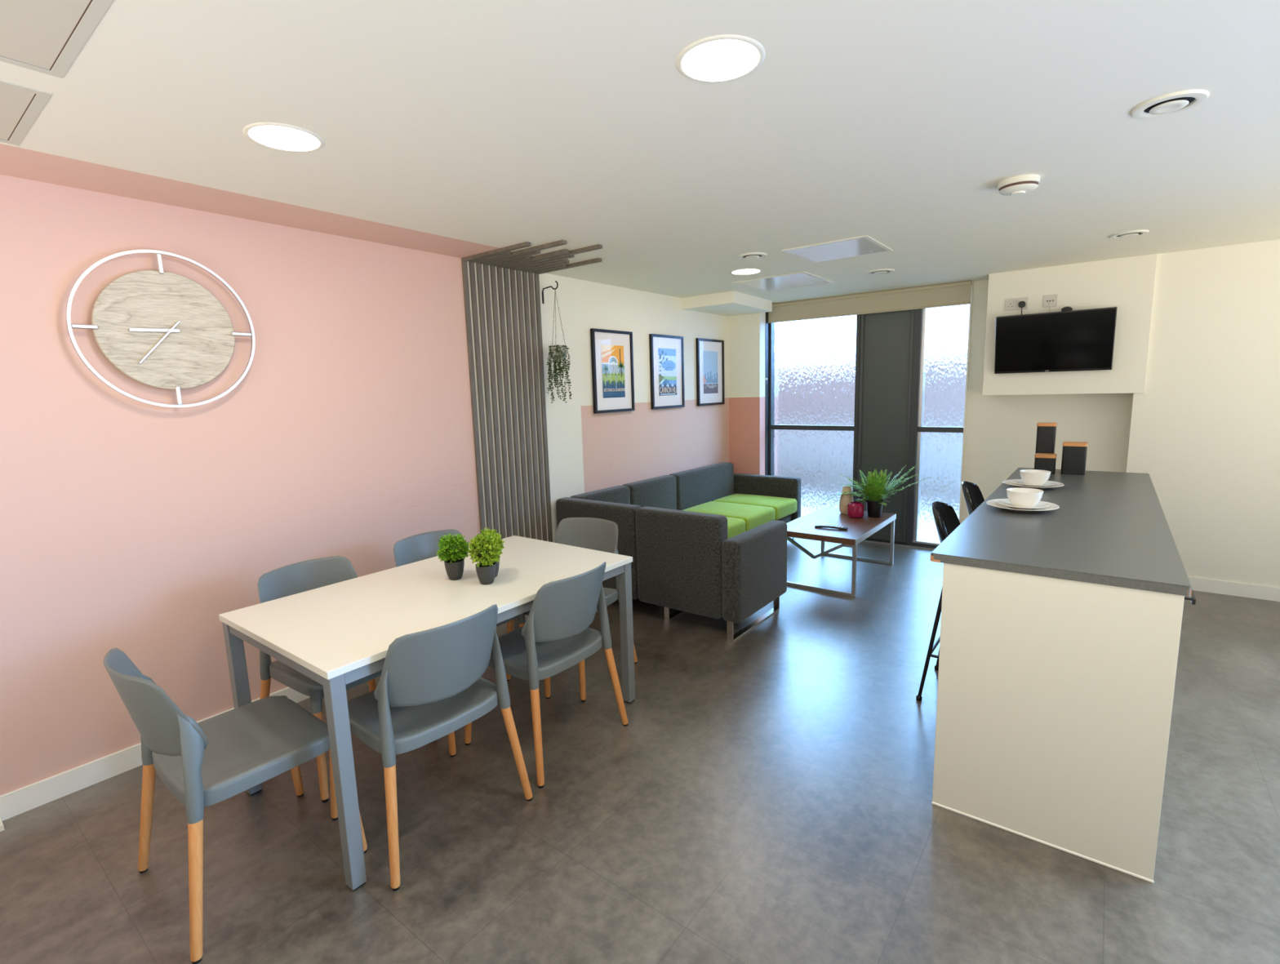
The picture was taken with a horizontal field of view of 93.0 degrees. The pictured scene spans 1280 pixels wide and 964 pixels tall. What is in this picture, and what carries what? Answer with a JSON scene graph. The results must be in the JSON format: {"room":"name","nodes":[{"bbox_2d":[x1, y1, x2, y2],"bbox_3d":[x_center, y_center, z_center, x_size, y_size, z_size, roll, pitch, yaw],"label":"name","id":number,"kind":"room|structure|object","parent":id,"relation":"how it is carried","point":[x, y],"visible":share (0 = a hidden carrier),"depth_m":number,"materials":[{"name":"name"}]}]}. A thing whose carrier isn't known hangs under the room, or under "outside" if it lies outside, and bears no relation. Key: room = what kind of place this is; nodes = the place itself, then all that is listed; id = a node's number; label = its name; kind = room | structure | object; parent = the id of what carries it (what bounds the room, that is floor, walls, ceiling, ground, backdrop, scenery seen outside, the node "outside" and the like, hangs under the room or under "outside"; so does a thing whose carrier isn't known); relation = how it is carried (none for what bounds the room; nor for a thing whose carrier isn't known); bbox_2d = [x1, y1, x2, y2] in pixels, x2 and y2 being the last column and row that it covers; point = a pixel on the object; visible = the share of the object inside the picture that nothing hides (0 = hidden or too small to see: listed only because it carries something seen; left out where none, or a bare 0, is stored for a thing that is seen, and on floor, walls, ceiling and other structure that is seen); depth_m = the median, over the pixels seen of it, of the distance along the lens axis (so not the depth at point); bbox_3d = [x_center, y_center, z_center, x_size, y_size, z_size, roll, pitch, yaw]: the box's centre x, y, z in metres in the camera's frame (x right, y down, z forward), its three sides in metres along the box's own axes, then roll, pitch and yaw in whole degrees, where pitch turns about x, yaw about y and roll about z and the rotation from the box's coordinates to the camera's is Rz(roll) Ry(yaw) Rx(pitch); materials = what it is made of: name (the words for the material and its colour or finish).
{"room":"common room","nodes":[
{"label":"common room","id":0,"kind":"room"},
{"bbox_2d":[0,174,729,795],"bbox_3d":[-1.109,-0.213,4.004,0.100,2.405,7.500,5,11,37],"label":"wall","id":1,"kind":"structure","parent":0,"point":[128,525],"depth_m":2.85,"materials":[{"name":"paint"}]},
{"bbox_2d":[0,817,4,831],"bbox_3d":[-2.446,1.298,2.249,0.081,0.022,0.117,5,11,37],"label":"trim","id":2,"kind":"structure","parent":1,"relation":"attached to","point":[2,826],"depth_m":2.27,"materials":[{"name":"white"}]},
{"bbox_2d":[0,687,309,821],"bbox_3d":[-0.757,0.870,4.494,0.014,0.097,5.800,5,11,37],"label":"baseboard","id":3,"kind":"structure","parent":1,"relation":"attached to","point":[17,802],"depth_m":2.49,"materials":[{"name":"white wood"}]},
{"bbox_2d":[65,249,255,407],"bbox_3d":[-2.031,-0.650,2.613,0.059,0.654,0.654,5,11,37],"label":"wall clock","id":4,"kind":"object","parent":1,"relation":"attached to","point":[160,328],"visible":1,"depth_m":2.59,"materials":[{"name":"white wood"}]},
{"bbox_2d":[461,240,602,542],"bbox_3d":[-0.549,-0.270,3.947,0.850,2.307,0.640,5,11,37],"label":"slatted screen","id":5,"kind":"object","parent":1,"relation":"attached to","point":[519,260],"visible":0.76,"depth_m":4.10,"materials":[{"name":"grey wood"}]},
{"bbox_2d":[542,280,558,303],"bbox_3d":[-0.633,-1.341,4.287,0.158,0.142,0.016,5,11,37],"label":"wall hook","id":6,"kind":"object","parent":1,"relation":"attached to","point":[543,301],"visible":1,"depth_m":4.31,"materials":[{"name":"black metal"}]},
{"bbox_2d":[546,289,572,403],"bbox_3d":[-0.586,-0.957,4.311,0.182,0.793,0.204,-2,9,0],"label":"plant","id":7,"kind":"object","parent":6,"relation":"hanging from","point":[557,353],"visible":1,"depth_m":4.28,"materials":[{"name":"green plant"}]},
{"bbox_2d":[590,328,635,413],"bbox_3d":[-0.217,-0.907,4.986,0.028,0.661,0.503,5,11,37],"label":"framed picture","id":8,"kind":"object","parent":1,"relation":"attached to","point":[611,351],"visible":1,"depth_m":4.97,"materials":[{"name":"black metal"}]},
{"bbox_2d":[600,344,625,398],"bbox_3d":[-0.212,-0.908,4.991,0.003,0.424,0.303,5,11,37],"label":"print","id":9,"kind":"object","parent":8,"relation":"attached to","point":[612,356],"depth_m":4.98,"materials":[{"name":"multicoloured paper"}]},
{"bbox_2d":[648,333,684,408],"bbox_3d":[0.256,-1.013,5.593,0.028,0.661,0.511,5,11,37],"label":"framed picture","id":10,"kind":"object","parent":1,"relation":"attached to","point":[666,352],"visible":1,"depth_m":5.58,"materials":[{"name":"black metal"}]},
{"bbox_2d":[657,347,677,395],"bbox_3d":[0.258,-1.013,5.592,0.006,0.424,0.284,5,11,37],"label":"print","id":11,"kind":"object","parent":10,"relation":"attached to","point":[667,357],"depth_m":5.59,"materials":[{"name":"blue"}]},
{"bbox_2d":[695,337,724,405],"bbox_3d":[0.722,-1.118,6.194,0.028,0.661,0.508,5,11,37],"label":"framed picture","id":12,"kind":"object","parent":1,"relation":"attached to","point":[710,390],"visible":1,"depth_m":6.18,"materials":[{"name":"black metal"}]},
{"bbox_2d":[702,351,718,393],"bbox_3d":[0.723,-1.118,6.194,0.001,0.424,0.284,5,11,37],"label":"print","id":13,"kind":"object","parent":12,"relation":"attached to","point":[710,358],"depth_m":6.19,"materials":[{"name":"blue paper"}]},
{"bbox_2d":[0,537,1279,963],"bbox_3d":[1.132,1.208,2.393,5.800,0.050,7.520,5,11,37],"label":"floor","id":14,"kind":"structure","parent":0,"point":[764,796],"depth_m":2.14,"materials":[{"name":"plastic"}]},
{"bbox_2d":[102,648,367,963],"bbox_3d":[-1.335,0.896,2.002,0.574,0.826,0.556,5,11,38],"label":"dining chair","id":15,"kind":"object","parent":14,"relation":"on","point":[211,761],"visible":0.94,"depth_m":1.87,"materials":[{"name":"grey plastic"}]},
{"bbox_2d":[257,555,382,802],"bbox_3d":[-1.326,0.793,2.680,0.556,0.826,0.574,4,10,34],"label":"dining chair","id":16,"kind":"object","parent":14,"relation":"on","point":[309,575],"visible":0.34,"depth_m":2.62,"materials":[{"name":"grey plastic"}]},
{"bbox_2d":[218,535,635,891],"bbox_3d":[-0.819,0.810,2.715,0.866,0.752,1.485,5,11,37],"label":"dining table","id":17,"kind":"object","parent":14,"relation":"on","point":[337,635],"visible":0.88,"depth_m":2.35,"materials":[{"name":"beige laminate"}]},
{"bbox_2d":[435,533,469,580],"bbox_3d":[-0.825,0.327,2.695,0.149,0.209,0.152,5,11,37],"label":"bush","id":18,"kind":"object","parent":17,"relation":"on","point":[456,547],"visible":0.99,"depth_m":2.67,"materials":[{"name":"green plant"}]},
{"bbox_2d":[444,558,464,580],"bbox_3d":[-0.825,0.389,2.705,0.086,0.084,0.086,5,11,37],"label":"pot","id":19,"kind":"object","parent":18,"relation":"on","point":[454,568],"depth_m":2.67,"materials":[{"name":"grey"}]},
{"bbox_2d":[466,531,501,584],"bbox_3d":[-0.666,0.325,2.618,0.142,0.227,0.146,5,11,37],"label":"bush","id":20,"kind":"object","parent":17,"relation":"on","point":[486,568],"visible":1,"depth_m":2.59,"materials":[{"name":"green plant"}]},
{"bbox_2d":[475,561,495,584],"bbox_3d":[-0.665,0.396,2.626,0.086,0.084,0.086,5,11,37],"label":"pot","id":21,"kind":"object","parent":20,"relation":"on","point":[486,572],"depth_m":2.59,"materials":[{"name":"grey"}]},
{"bbox_2d":[476,528,505,577],"bbox_3d":[-0.671,0.312,2.706,0.129,0.226,0.148,5,11,37],"label":"bush","id":22,"kind":"object","parent":17,"relation":"on","point":[497,564],"visible":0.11,"depth_m":2.70,"materials":[{"name":"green plant"}]},
{"bbox_2d":[494,556,499,577],"bbox_3d":[-0.669,0.383,2.714,0.086,0.084,0.086,5,11,37],"label":"pot","id":23,"kind":"object","parent":22,"relation":"on","point":[497,564],"depth_m":2.70,"materials":[{"name":"grey ceramic"}]},
{"bbox_2d":[328,604,532,891],"bbox_3d":[-0.795,0.844,2.242,0.556,0.826,0.574,6,11,40],"label":"dining chair","id":24,"kind":"object","parent":14,"relation":"on","point":[431,685],"visible":0.94,"depth_m":2.05,"materials":[{"name":"grey plastic"}]},
{"bbox_2d":[393,528,525,627],"bbox_3d":[-0.957,0.706,3.182,0.556,0.826,0.574,5,11,37],"label":"dining chair","id":25,"kind":"object","parent":14,"relation":"on","point":[422,546],"visible":0.16,"depth_m":3.25,"materials":[{"name":"grey plastic"}]},
{"bbox_2d":[516,613,525,624],"bbox_3d":[-0.639,0.708,3.222,0.053,0.088,0.051,5,11,37],"label":"socket","id":26,"kind":"object","parent":25,"relation":"attached to","point":[521,618],"depth_m":3.21,"materials":[{"name":"grey plastic"}]},
{"bbox_2d":[464,561,627,788],"bbox_3d":[-0.429,0.760,2.725,0.556,0.826,0.574,5,11,37],"label":"dining chair","id":27,"kind":"object","parent":14,"relation":"on","point":[555,636],"visible":0.93,"depth_m":2.53,"materials":[{"name":"grey plastic"}]},
{"bbox_2d":[506,517,637,702],"bbox_3d":[-0.391,0.658,3.387,0.574,0.826,0.556,3,10,29],"label":"dining chair","id":28,"kind":"object","parent":14,"relation":"on","point":[591,533],"visible":0.32,"depth_m":3.53,"materials":[{"name":"grey plastic"}]},
{"bbox_2d":[555,462,800,642],"bbox_3d":[0.793,0.379,5.169,1.548,0.775,2.675,5,11,37],"label":"sofa","id":29,"kind":"object","parent":14,"relation":"on","point":[710,541],"visible":0.87,"depth_m":4.07,"materials":[{"name":"grey fabric"}]},
{"bbox_2d":[683,501,774,531],"bbox_3d":[0.814,0.311,5.652,0.712,0.160,0.583,5,11,37],"label":"seat cushion","id":30,"kind":"object","parent":29,"relation":"on","point":[753,515],"depth_m":5.55,"materials":[{"name":"fabric"}]},
{"bbox_2d":[726,516,745,538],"bbox_3d":[0.431,0.396,5.160,0.712,0.160,0.666,5,11,37],"label":"seat cushion","id":31,"kind":"object","parent":29,"relation":"on","point":[735,525],"depth_m":5.09,"materials":[{"name":"fabric"}]},
{"bbox_2d":[713,493,797,519],"bbox_3d":[1.146,0.236,6.079,0.712,0.160,0.502,5,11,37],"label":"seat cushion","id":32,"kind":"object","parent":29,"relation":"on","point":[784,505],"depth_m":5.99,"materials":[{"name":"fabric"}]},
{"bbox_2d":[786,506,896,597],"bbox_3d":[1.632,0.542,5.031,0.644,0.445,1.055,5,11,37],"label":"coffee table","id":33,"kind":"object","parent":14,"relation":"on","point":[859,530],"visible":0.82,"depth_m":4.77,"materials":[{"name":"brown wood"}]},
{"bbox_2d":[814,524,848,530],"bbox_3d":[1.494,0.352,4.744,0.244,0.023,0.050,4,10,31],"label":"remote control","id":34,"kind":"object","parent":33,"relation":"on","point":[815,526],"visible":1,"depth_m":4.73,"materials":[{"name":"black plastic"}]},
{"bbox_2d":[839,486,853,514],"bbox_3d":[1.797,0.158,5.274,0.124,0.233,0.124,5,11,37],"label":"vase","id":35,"kind":"object","parent":33,"relation":"on","point":[845,500],"visible":0.8,"depth_m":5.23,"materials":[{"name":"beige ceramic"}]},
{"bbox_2d":[847,502,863,518],"bbox_3d":[1.817,0.236,5.118,0.132,0.124,0.132,5,11,37],"label":"glass jar","id":36,"kind":"object","parent":33,"relation":"on","point":[855,509],"visible":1,"depth_m":5.07,"materials":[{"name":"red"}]},
{"bbox_2d":[824,462,931,517],"bbox_3d":[1.967,0.070,5.077,0.846,0.455,0.430,2,9,24],"label":"potted fern","id":37,"kind":"object","parent":33,"relation":"on","point":[873,491],"visible":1,"depth_m":5.08,"materials":[{"name":"green plant"}]},
{"bbox_2d":[915,501,959,701],"bbox_3d":[1.654,0.592,2.973,0.440,0.963,0.428,5,11,37],"label":"bar stool","id":38,"kind":"object","parent":14,"relation":"on","point":[944,515],"visible":0.33,"depth_m":3.00,"materials":[{"name":"black plastic"}]},
{"bbox_2d":[961,480,984,515],"bbox_3d":[2.116,0.488,3.567,0.440,0.963,0.428,5,11,37],"label":"bar stool","id":39,"kind":"object","parent":14,"relation":"on","point":[974,498],"visible":0.12,"depth_m":3.68,"materials":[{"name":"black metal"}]},
{"bbox_2d":[931,563,1184,883],"bbox_3d":[1.335,0.763,2.015,0.637,0.930,0.026,5,11,37],"label":"end panel","id":40,"kind":"object","parent":14,"relation":"on","point":[1055,696],"visible":0.94,"depth_m":1.98,"materials":[{"name":"beige laminate"}]},
{"bbox_3d":[2.793,0.467,3.688,0.446,0.929,0.631,5,11,37],"label":"base cabinet","id":41,"kind":"object","parent":14,"relation":"on","visible":0},
{"bbox_2d":[929,467,1191,596],"bbox_3d":[2.084,0.114,2.949,0.691,0.030,2.577,5,11,37],"label":"countertop","id":42,"kind":"structure","parent":41,"relation":"on","point":[1107,528],"depth_m":2.30,"materials":[{"name":"grey laminate"}]},
{"bbox_2d":[986,498,1059,511],"bbox_3d":[1.777,0.115,2.826,0.290,0.024,0.290,5,11,37],"label":"dinner plate","id":43,"kind":"object","parent":42,"relation":"on","point":[1052,506],"visible":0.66,"depth_m":2.79,"materials":[{"name":"white ceramic"}]},
{"bbox_2d":[996,499,1049,509],"bbox_3d":[1.779,0.109,2.821,0.209,0.020,0.209,5,11,37],"label":"plate","id":44,"kind":"object","parent":43,"relation":"on","point":[1004,502],"visible":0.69,"depth_m":2.81,"materials":[{"name":"white ceramic"}]},
{"bbox_2d":[1006,487,1044,507],"bbox_3d":[1.780,0.075,2.812,0.147,0.076,0.147,5,11,37],"label":"bowl","id":45,"kind":"object","parent":44,"relation":"on","point":[1017,496],"visible":0.98,"depth_m":2.77,"materials":[{"name":"white ceramic"}]},
{"bbox_2d":[1002,479,1064,488],"bbox_3d":[2.192,0.017,3.388,0.290,0.024,0.290,5,11,37],"label":"dinner plate","id":46,"kind":"object","parent":42,"relation":"on","point":[1006,482],"visible":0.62,"depth_m":3.35,"materials":[{"name":"white ceramic"}]},
{"bbox_2d":[1011,479,1056,487],"bbox_3d":[2.194,0.011,3.383,0.209,0.020,0.209,5,11,37],"label":"plate","id":47,"kind":"object","parent":46,"relation":"on","point":[1017,482],"visible":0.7,"depth_m":3.36,"materials":[{"name":"white ceramic"}]},
{"bbox_2d":[1019,469,1051,484],"bbox_3d":[2.195,-0.022,3.374,0.147,0.076,0.147,5,11,37],"label":"bowl","id":48,"kind":"object","parent":47,"relation":"on","point":[1029,477],"visible":0.89,"depth_m":3.33,"materials":[{"name":"white ceramic"}]},
{"bbox_2d":[1034,453,1057,474],"bbox_3d":[2.587,-0.117,3.876,0.112,0.120,0.112,5,11,37],"label":"canister","id":49,"kind":"object","parent":42,"relation":"on","point":[1042,461],"visible":0.92,"depth_m":3.83,"materials":[{"name":"black metal"}]},
{"bbox_2d":[1060,441,1088,475],"bbox_3d":[2.730,-0.151,3.816,0.126,0.195,0.126,5,11,37],"label":"canister","id":50,"kind":"object","parent":42,"relation":"on","point":[1073,453],"visible":1,"depth_m":3.77,"materials":[{"name":"black metal"}]},
{"bbox_2d":[1184,590,1195,604],"bbox_3d":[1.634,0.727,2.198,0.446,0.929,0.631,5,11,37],"label":"handle","id":51,"kind":"object","parent":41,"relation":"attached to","point":[1192,598],"visible":0.11,"depth_m":1.79,"materials":[{"name":"grey metal"}]},
{"bbox_2d":[0,0,1279,303],"bbox_3d":[1.085,-1.249,2.052,5.800,0.100,7.600,5,11,37],"label":"ceiling","id":52,"kind":"structure","parent":0,"point":[455,128],"depth_m":1.98,"materials":[{"name":"paint"}]},
{"bbox_2d":[0,80,52,145],"bbox_3d":[-1.972,-1.040,1.607,0.523,0.002,0.528,5,11,37],"label":"access hatch","id":53,"kind":"object","parent":52,"relation":"attached to","point":[20,106],"visible":1,"depth_m":1.73,"materials":[{"name":"beige metal"}]},
{"bbox_2d":[0,0,113,78],"bbox_3d":[-1.443,-0.994,1.204,0.548,0.002,0.528,5,11,37],"label":"ceiling panel","id":54,"kind":"object","parent":52,"relation":"attached to","point":[46,37],"visible":1,"depth_m":1.37,"materials":[{"name":"beige"}]},
{"bbox_2d":[242,122,324,151],"bbox_3d":[-1.156,-1.119,1.976,0.232,0.004,0.232,5,11,37],"label":"recessed light","id":55,"kind":"object","parent":52,"relation":"in","point":[280,136],"visible":1,"depth_m":1.96,"materials":[{"name":"beige plastic"}]},
{"bbox_2d":[675,34,765,82],"bbox_3d":[0.209,-1.099,1.585,0.232,0.004,0.232,5,11,37],"label":"recessed light","id":56,"kind":"object","parent":52,"relation":"in","point":[726,57],"visible":1,"depth_m":1.57,"materials":[{"name":"white plastic"}]},
{"bbox_2d":[681,290,772,316],"bbox_3d":[0.883,-1.725,5.905,0.553,0.102,0.890,5,11,37],"label":"ceiling bulkhead","id":57,"kind":"object","parent":52,"relation":"attached to","point":[733,303],"depth_m":5.67,"materials":[{"name":"beige paint"}]},
{"bbox_2d":[729,268,761,275],"bbox_3d":[0.784,-1.558,4.495,0.232,0.004,0.232,5,11,37],"label":"recessed light","id":58,"kind":"object","parent":52,"relation":"in","point":[742,271],"visible":1,"depth_m":4.48,"materials":[{"name":"white plastic"}]},
{"bbox_2d":[732,269,759,274],"bbox_3d":[0.784,-1.556,4.495,0.202,0.001,0.202,5,11,37],"label":"diffuser","id":59,"kind":"object","parent":58,"relation":"attached to","point":[744,271],"depth_m":4.49,"materials":[{"name":"white plastic"}]},
{"bbox_2d":[737,252,767,259],"bbox_3d":[0.733,-1.470,3.960,0.189,0.014,0.189,5,11,37],"label":"ceiling vent","id":60,"kind":"object","parent":52,"relation":"in","point":[753,255],"visible":1,"depth_m":3.93,"materials":[{"name":"beige plastic"}]},
{"bbox_2d":[731,271,835,292],"bbox_3d":[1.194,-1.647,5.015,0.623,0.007,0.665,5,11,37],"label":"access hatch","id":61,"kind":"object","parent":52,"relation":"attached to","point":[802,279],"visible":1,"depth_m":4.98,"materials":[{"name":"beige plastic"}]},
{"bbox_2d":[781,235,893,263],"bbox_3d":[1.263,-1.476,3.872,0.530,0.007,0.535,5,11,37],"label":"access hatch","id":62,"kind":"object","parent":52,"relation":"attached to","point":[865,245],"visible":1,"depth_m":3.84,"materials":[{"name":"beige plastic"}]},
{"bbox_2d":[866,268,894,275],"bbox_3d":[1.845,-1.609,4.657,0.208,0.014,0.208,5,11,37],"label":"ceiling vent","id":63,"kind":"object","parent":52,"relation":"in","point":[884,271],"visible":1,"depth_m":4.62,"materials":[{"name":"beige plastic"}]},
{"bbox_2d":[997,174,1039,196],"bbox_3d":[1.636,-1.272,2.623,0.156,0.057,0.156,5,11,37],"label":"smoke detector","id":64,"kind":"object","parent":52,"relation":"attached to","point":[1019,185],"visible":1,"depth_m":2.58,"materials":[{"name":"beige plastic"}]},
{"bbox_2d":[1109,229,1149,239],"bbox_3d":[2.949,-1.490,3.661,0.189,0.014,0.189,5,11,37],"label":"ceiling vent","id":65,"kind":"object","parent":52,"relation":"in","point":[1126,234],"visible":1,"depth_m":3.64,"materials":[{"name":"beige plastic"}]},
{"bbox_2d":[1130,88,1209,119],"bbox_3d":[1.672,-1.188,1.919,0.189,0.014,0.189,5,11,37],"label":"ceiling vent","id":66,"kind":"object","parent":52,"relation":"in","point":[1177,102],"visible":1,"depth_m":1.90,"materials":[{"name":"beige plastic"}]},
{"bbox_2d":[728,312,765,475],"bbox_3d":[1.234,-0.682,6.639,0.365,2.405,0.400,5,11,37],"label":"wall","id":67,"kind":"structure","parent":0,"point":[746,332],"depth_m":6.43,"materials":[{"name":"paint"}]},
{"bbox_2d":[764,311,861,516],"bbox_3d":[1.765,-0.639,6.253,0.950,2.405,0.170,5,11,37],"label":"window","id":68,"kind":"structure","parent":67,"relation":"in","point":[812,366],"depth_m":6.28,"materials":[{"name":"grey"}]},
{"bbox_2d":[764,280,972,380],"bbox_3d":[2.082,-1.401,5.811,1.902,0.784,0.081,5,11,37],"label":"roller blind","id":69,"kind":"object","parent":68,"relation":"attached to","point":[958,293],"visible":0.93,"depth_m":5.68,"materials":[{"name":"beige fabric"}]},
{"bbox_2d":[865,499,884,517],"bbox_3d":[1.979,0.221,5.124,0.146,0.142,0.146,5,11,37],"label":"pot","id":70,"kind":"object","parent":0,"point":[874,507],"depth_m":5.07,"materials":[{"name":"black ceramic"}]},
{"bbox_2d":[959,280,973,524],"bbox_3d":[2.941,-0.554,5.464,0.012,2.405,0.195,5,11,37],"label":"wall reveal","id":71,"kind":"structure","parent":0,"point":[972,284],"depth_m":5.37,"materials":[{"name":"beige paint"}]},
{"bbox_2d":[1035,422,1057,453],"bbox_3d":[2.658,-0.231,3.979,0.104,0.310,0.104,5,11,37],"label":"canister","id":72,"kind":"object","parent":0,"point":[1046,432],"visible":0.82,"depth_m":3.93,"materials":[{"name":"black"}]},
{"bbox_2d":[961,280,1132,522],"bbox_3d":[3.418,-0.519,5.141,1.140,2.405,0.130,5,11,37],"label":"wall","id":73,"kind":"structure","parent":0,"point":[1001,435],"depth_m":5.20,"materials":[{"name":"beige paint"}]},
{"bbox_2d":[856,309,934,550],"bbox_3d":[2.160,-0.610,5.986,1.890,2.405,0.115,5,11,37],"label":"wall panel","id":74,"kind":"structure","parent":73,"relation":"in","point":[886,338],"depth_m":5.82,"materials":[{"name":"dark grey painted metal"}]},
{"bbox_2d":[905,304,969,548],"bbox_3d":[2.728,-0.563,5.565,0.450,2.405,0.095,5,11,37],"label":"window","id":75,"kind":"structure","parent":73,"relation":"in","point":[940,334],"depth_m":5.57,"materials":[{"name":"glass"},{"name":"black metal"}]},
{"bbox_2d":[982,239,1279,587],"bbox_3d":[4.255,-0.416,4.303,3.180,2.405,0.450,5,11,37],"label":"wall","id":76,"kind":"structure","parent":0,"point":[1204,428],"depth_m":4.29,"materials":[{"name":"beige paint"}]},
{"bbox_2d":[1004,297,1028,311],"bbox_3d":[2.988,-1.413,4.819,0.154,0.090,0.014,5,11,37],"label":"wall socket","id":77,"kind":"object","parent":76,"relation":"attached to","point":[1010,304],"visible":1,"depth_m":4.82,"materials":[{"name":"beige plastic"}]},
{"bbox_2d":[1017,301,1026,314],"bbox_3d":[3.010,-1.344,4.787,0.046,0.155,0.036,5,11,37],"label":"plug","id":78,"kind":"object","parent":77,"relation":"attached to","point":[1021,304],"visible":0.83,"depth_m":4.77,"materials":[{"name":"black plastic"}]},
{"bbox_2d":[1042,293,1057,311],"bbox_3d":[3.164,-1.355,4.687,0.090,0.176,0.022,5,11,37],"label":"socket","id":79,"kind":"object","parent":76,"relation":"attached to","point":[1049,300],"visible":0.94,"depth_m":4.68,"materials":[{"name":"beige plastic"}]},
{"bbox_2d":[994,306,1117,373],"bbox_3d":[3.162,-1.072,4.655,0.756,0.449,0.141,5,11,37],"label":"tv","id":80,"kind":"object","parent":76,"relation":"attached to","point":[1080,340],"visible":1,"depth_m":4.62,"materials":[{"name":"black plastic"}]},
{"bbox_2d":[1061,306,1072,311],"bbox_3d":[3.241,-1.308,4.609,0.072,0.045,0.062,5,11,37],"label":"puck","id":81,"kind":"object","parent":76,"relation":"attached to","point":[1064,308],"visible":0.66,"depth_m":4.58,"materials":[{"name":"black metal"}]},
{"bbox_2d":[1187,576,1279,601],"bbox_3d":[4.555,0.786,4.021,2.198,0.097,0.014,5,11,37],"label":"baseboard","id":82,"kind":"structure","parent":76,"relation":"attached to","point":[1202,584],"depth_m":4.28,"materials":[{"name":"white paint"}]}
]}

